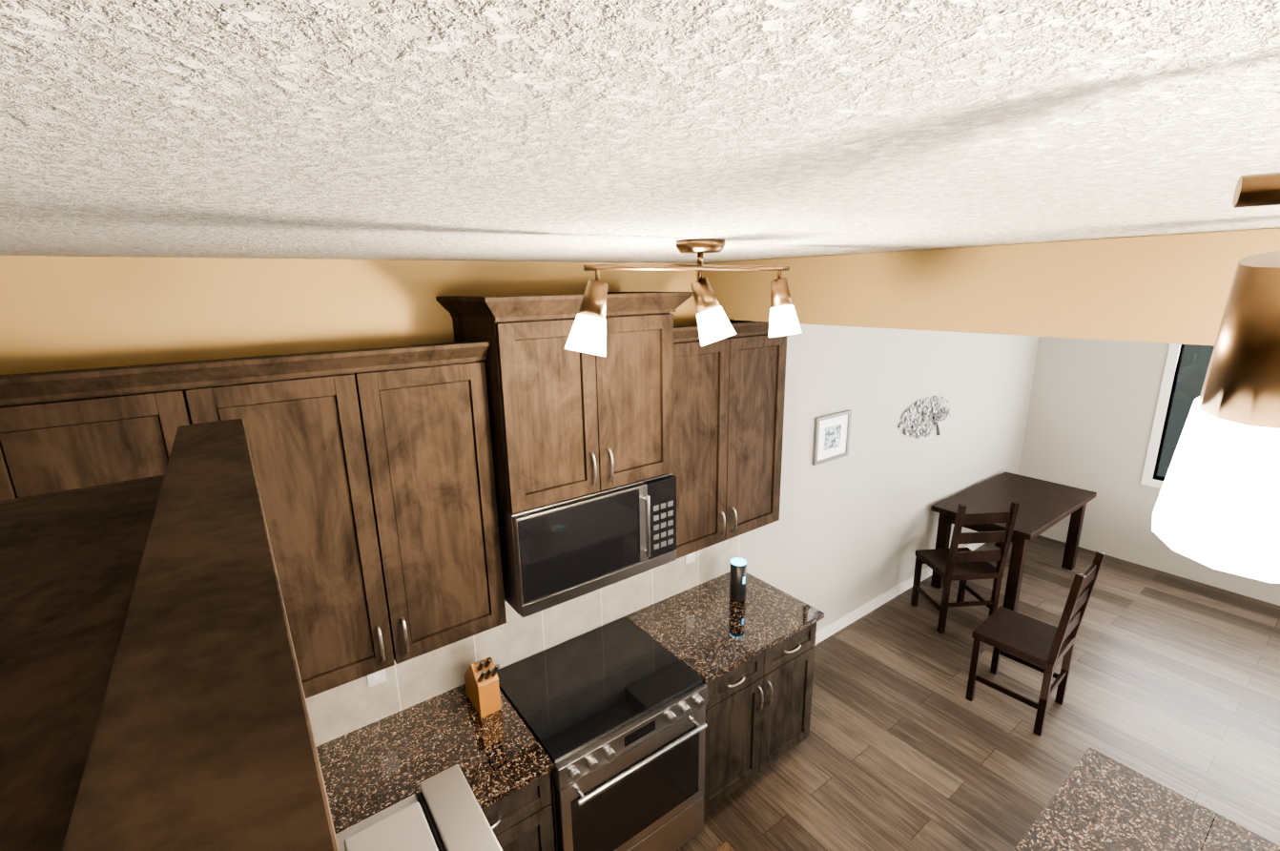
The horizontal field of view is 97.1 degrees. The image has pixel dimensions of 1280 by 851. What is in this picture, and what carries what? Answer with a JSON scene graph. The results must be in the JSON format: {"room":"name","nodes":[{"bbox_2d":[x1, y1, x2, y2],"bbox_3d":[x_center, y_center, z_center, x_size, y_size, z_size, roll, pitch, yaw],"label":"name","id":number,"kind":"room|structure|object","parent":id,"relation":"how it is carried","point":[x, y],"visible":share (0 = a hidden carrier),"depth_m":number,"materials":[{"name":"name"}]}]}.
{"room":"kitchen","nodes":[
{"label":"kitchen","id":0,"kind":"room"},
{"bbox_2d":[50,255,1039,667],"bbox_3d":[1.112,0.324,3.908,7.510,2.760,0.150,-11,17,-35],"label":"wall","id":1,"kind":"structure","parent":0,"point":[850,532],"depth_m":4.36,"materials":[{"name":"grey paint"}]},
{"bbox_2d":[0,435,20,500],"bbox_3d":[-1.690,0.411,1.499,0.211,1.102,0.349,-11,17,-35],"label":"upper cabinet","id":2,"kind":"object","parent":1,"relation":"attached to","point":[9,489],"depth_m":1.35,"materials":[{"name":"brown wood"}]},
{"bbox_2d":[0,359,225,496],"bbox_3d":[-1.460,0.366,1.662,0.481,1.102,0.349,-11,17,-35],"label":"upper cabinet","id":3,"kind":"object","parent":1,"relation":"attached to","point":[61,430],"depth_m":1.43,"materials":[{"name":"brown wood"}]},
{"bbox_2d":[0,255,696,374],"bbox_3d":[-0.797,-0.404,2.202,2.708,0.460,0.004,-11,17,-35],"label":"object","id":4,"kind":"structure","parent":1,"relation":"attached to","point":[63,313],"depth_m":1.83,"materials":[{"name":"beige paint"}]},
{"bbox_2d":[213,340,506,698],"bbox_3d":[-1.001,0.278,1.986,0.901,1.102,0.349,-11,17,-35],"label":"upper cabinet","id":5,"kind":"object","parent":1,"relation":"attached to","point":[374,470],"depth_m":1.87,"materials":[{"name":"brown wood"}]},
{"bbox_2d":[305,534,741,746],"bbox_3d":[-0.616,0.914,2.646,3.081,0.457,0.008,-11,17,-35],"label":"backsplash","id":6,"kind":"structure","parent":1,"relation":"attached to","point":[344,709],"depth_m":2.65,"materials":[{"name":"tile"}]},
{"bbox_2d":[366,668,387,687],"bbox_3d":[-1.079,1.006,2.310,0.070,0.116,0.006,-11,17,-35],"label":"outlet","id":7,"kind":"object","parent":6,"relation":"attached to","point":[376,677],"visible":0.46,"depth_m":2.31,"materials":[{"name":"white plastic"}]},
{"bbox_2d":[685,552,695,563],"bbox_3d":[0.292,0.742,3.279,0.070,0.116,0.006,-11,17,-35],"label":"outlet","id":8,"kind":"object","parent":6,"relation":"attached to","point":[690,557],"visible":0.48,"depth_m":3.28,"materials":[{"name":"white plastic"}]},
{"bbox_2d":[435,291,692,514],"bbox_3d":[-0.281,-0.145,2.330,0.874,0.773,0.505,-11,17,-35],"label":"upper cabinet","id":9,"kind":"object","parent":1,"relation":"attached to","point":[567,423],"visible":0.85,"depth_m":2.13,"materials":[{"name":"brown wood"}]},
{"bbox_2d":[496,473,676,617],"bbox_3d":[-0.267,0.434,2.469,0.756,0.406,0.513,-11,17,-35],"label":"over-the-range microwave","id":10,"kind":"object","parent":9,"relation":"attached to","point":[557,553],"visible":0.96,"depth_m":2.24,"materials":[{"name":"silver metal"}]},
{"bbox_2d":[670,320,787,558],"bbox_3d":[0.362,0.024,2.924,0.879,1.109,0.395,-11,17,-35],"label":"upper cabinet","id":11,"kind":"object","parent":1,"relation":"attached to","point":[729,396],"visible":0.73,"depth_m":2.79,"materials":[{"name":"brown wood"}]},
{"bbox_2d":[812,409,851,465],"bbox_3d":[1.326,0.080,3.899,0.380,0.330,0.022,-11,17,-35],"label":"picture frame","id":12,"kind":"object","parent":1,"relation":"attached to","point":[832,437],"visible":0.92,"depth_m":3.89,"materials":[{"name":"grey"}]},
{"bbox_2d":[815,542,985,644],"bbox_3d":[2.369,1.401,5.001,4.268,0.100,0.013,-11,17,-35],"label":"baseboard","id":13,"kind":"structure","parent":1,"relation":"attached to","point":[844,621],"depth_m":4.64,"materials":[{"name":"white wood"}]},
{"bbox_2d":[898,395,951,438],"bbox_3d":[2.345,-0.056,4.631,0.822,0.363,0.030,-11,17,-35],"label":"tree sculpture","id":14,"kind":"object","parent":1,"relation":"attached to","point":[935,419],"visible":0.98,"depth_m":4.62,"materials":[{"name":"silver metal"}]},
{"bbox_2d":[0,0,1279,263],"bbox_3d":[3.397,-0.322,0.369,7.660,0.120,8.170,-11,17,-35],"label":"ceiling","id":15,"kind":"structure","parent":0,"point":[559,130],"depth_m":0.39,"materials":[{"name":"white paint"}]},
{"bbox_2d":[564,238,801,356],"bbox_3d":[0.147,-0.330,1.426,0.753,0.262,0.151,-11,17,-35],"label":"track light","id":16,"kind":"object","parent":15,"relation":"attached to","point":[588,334],"visible":1,"depth_m":1.41,"materials":[{"name":"white glass"}]},
{"bbox_2d":[696,227,1279,345],"bbox_3d":[2.739,0.001,-0.050,0.300,0.278,7.866,-11,17,-35],"label":"wall","id":17,"kind":"structure","parent":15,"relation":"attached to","point":[1169,289],"depth_m":1.75,"materials":[{"name":"paint"}]},
{"bbox_2d":[1152,172,1279,582],"bbox_3d":[0.500,0.009,0.034,0.174,0.262,0.703,-11,17,-35],"label":"track light","id":18,"kind":"object","parent":15,"relation":"attached to","point":[1217,505],"visible":1,"depth_m":0.29,"materials":[{"name":"white glass"}]},
{"bbox_2d":[676,535,1279,850],"bbox_3d":[3.446,2.473,1.063,7.660,0.120,8.170,-11,17,-35],"label":"floor","id":19,"kind":"structure","parent":0,"point":[1173,682],"depth_m":3.50,"materials":[{"name":"brown wood"}]},
{"bbox_2d":[0,418,339,850],"bbox_3d":[-0.498,1.349,0.483,0.682,2.475,1.144,-11,17,-35],"label":"cabinet","id":20,"kind":"object","parent":19,"relation":"on","point":[152,695],"visible":1,"depth_m":0.31,"materials":[{"name":"brown wood"}]},
{"bbox_2d":[335,763,502,850],"bbox_3d":[-0.414,1.640,0.738,0.961,1.785,0.832,-11,17,-35],"label":"refrigerator","id":21,"kind":"object","parent":19,"relation":"on","point":[443,811],"visible":1,"depth_m":0.95,"materials":[{"name":"silver metal"}]},
{"bbox_2d":[482,771,555,850],"bbox_3d":[-0.761,1.716,2.333,0.605,0.880,0.620,-11,17,-35],"label":"base cabinet","id":22,"kind":"object","parent":19,"relation":"on","point":[521,818],"visible":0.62,"depth_m":2.11,"materials":[{"name":"brown wood"}]},
{"bbox_2d":[316,683,553,833],"bbox_3d":[-1.093,1.340,1.980,1.432,0.030,0.643,-11,17,-35],"label":"countertop","id":23,"kind":"structure","parent":22,"relation":"on","point":[373,768],"depth_m":2.17,"materials":[{"name":"stone"}]},
{"bbox_2d":[464,656,501,718],"bbox_3d":[-0.666,1.078,2.403,0.090,0.258,0.231,-11,17,-35],"label":"knife block","id":24,"kind":"object","parent":23,"relation":"on","point":[482,685],"visible":1,"depth_m":2.36,"materials":[{"name":"brown wood"}]},
{"bbox_2d":[496,616,707,850],"bbox_3d":[-0.170,1.602,2.678,0.758,0.916,0.714,-11,17,-35],"label":"range","id":25,"kind":"object","parent":19,"relation":"on","point":[611,714],"visible":0.98,"depth_m":2.46,"materials":[{"name":"black glass"}]},
{"bbox_2d":[714,841,734,850],"bbox_3d":[0.165,2.155,2.301,0.980,0.012,0.470,-11,17,-35],"label":"jute rug","id":26,"kind":"object","parent":19,"relation":"on","point":[726,846],"visible":1,"depth_m":2.73,"materials":[{"name":"brown wicker"}]},
{"bbox_2d":[703,621,816,813],"bbox_3d":[0.461,1.486,3.175,0.849,0.880,0.656,-11,17,-35],"label":"base cabinet","id":27,"kind":"object","parent":19,"relation":"on","point":[758,713],"visible":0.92,"depth_m":2.92,"materials":[{"name":"brown wood"}]},
{"bbox_2d":[624,571,824,683],"bbox_3d":[0.459,1.040,3.078,0.874,0.030,0.643,-11,17,-35],"label":"countertop","id":28,"kind":"structure","parent":27,"relation":"on","point":[708,631],"depth_m":3.00,"materials":[{"name":"stone"}]},
{"bbox_2d":[729,557,746,601],"bbox_3d":[0.557,0.873,3.205,0.090,0.229,0.091,-11,17,-35],"label":"smart speaker","id":29,"kind":"object","parent":28,"relation":"on","point":[737,579],"visible":1,"depth_m":3.17},
{"bbox_2d":[910,501,1019,633],"bbox_3d":[2.516,1.034,4.435,0.450,1.080,0.491,-2,14,-4],"label":"dining chair","id":30,"kind":"object","parent":19,"relation":"on","point":[954,562],"visible":0.98,"depth_m":4.27,"materials":[{"name":"brown wood"}]},
{"bbox_2d":[930,471,1096,611],"bbox_3d":[3.343,1.018,5.107,1.460,0.760,0.760,-11,17,-35],"label":"dining table","id":31,"kind":"object","parent":19,"relation":"on","point":[1044,505],"visible":0.77,"depth_m":4.93,"materials":[{"name":"brown wood"}]},
{"bbox_2d":[965,550,1105,736],"bbox_3d":[2.433,1.263,3.518,0.450,1.080,0.491,-12,18,-38],"label":"dining chair","id":32,"kind":"object","parent":19,"relation":"on","point":[1038,645],"visible":1,"depth_m":3.47,"materials":[{"name":"brown wood"}]},
{"bbox_2d":[1012,746,1279,850],"bbox_3d":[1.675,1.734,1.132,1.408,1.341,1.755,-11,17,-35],"label":"countertop","id":33,"kind":"structure","parent":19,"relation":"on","point":[1099,801],"depth_m":1.87,"materials":[{"name":"brown stone"}]},
{"bbox_2d":[1018,336,1279,605],"bbox_3d":[6.450,0.491,2.857,0.150,2.760,7.870,-11,17,-35],"label":"wall","id":34,"kind":"structure","parent":0,"point":[1091,413],"depth_m":5.43,"materials":[{"name":"grey paint"}]},
{"bbox_2d":[1140,343,1214,488],"bbox_3d":[5.733,0.117,3.713,0.115,1.540,3.540,-11,17,-35],"label":"window","id":35,"kind":"structure","parent":34,"relation":"in","point":[1193,363],"depth_m":5.01,"materials":[{"name":"white"}]}
]}

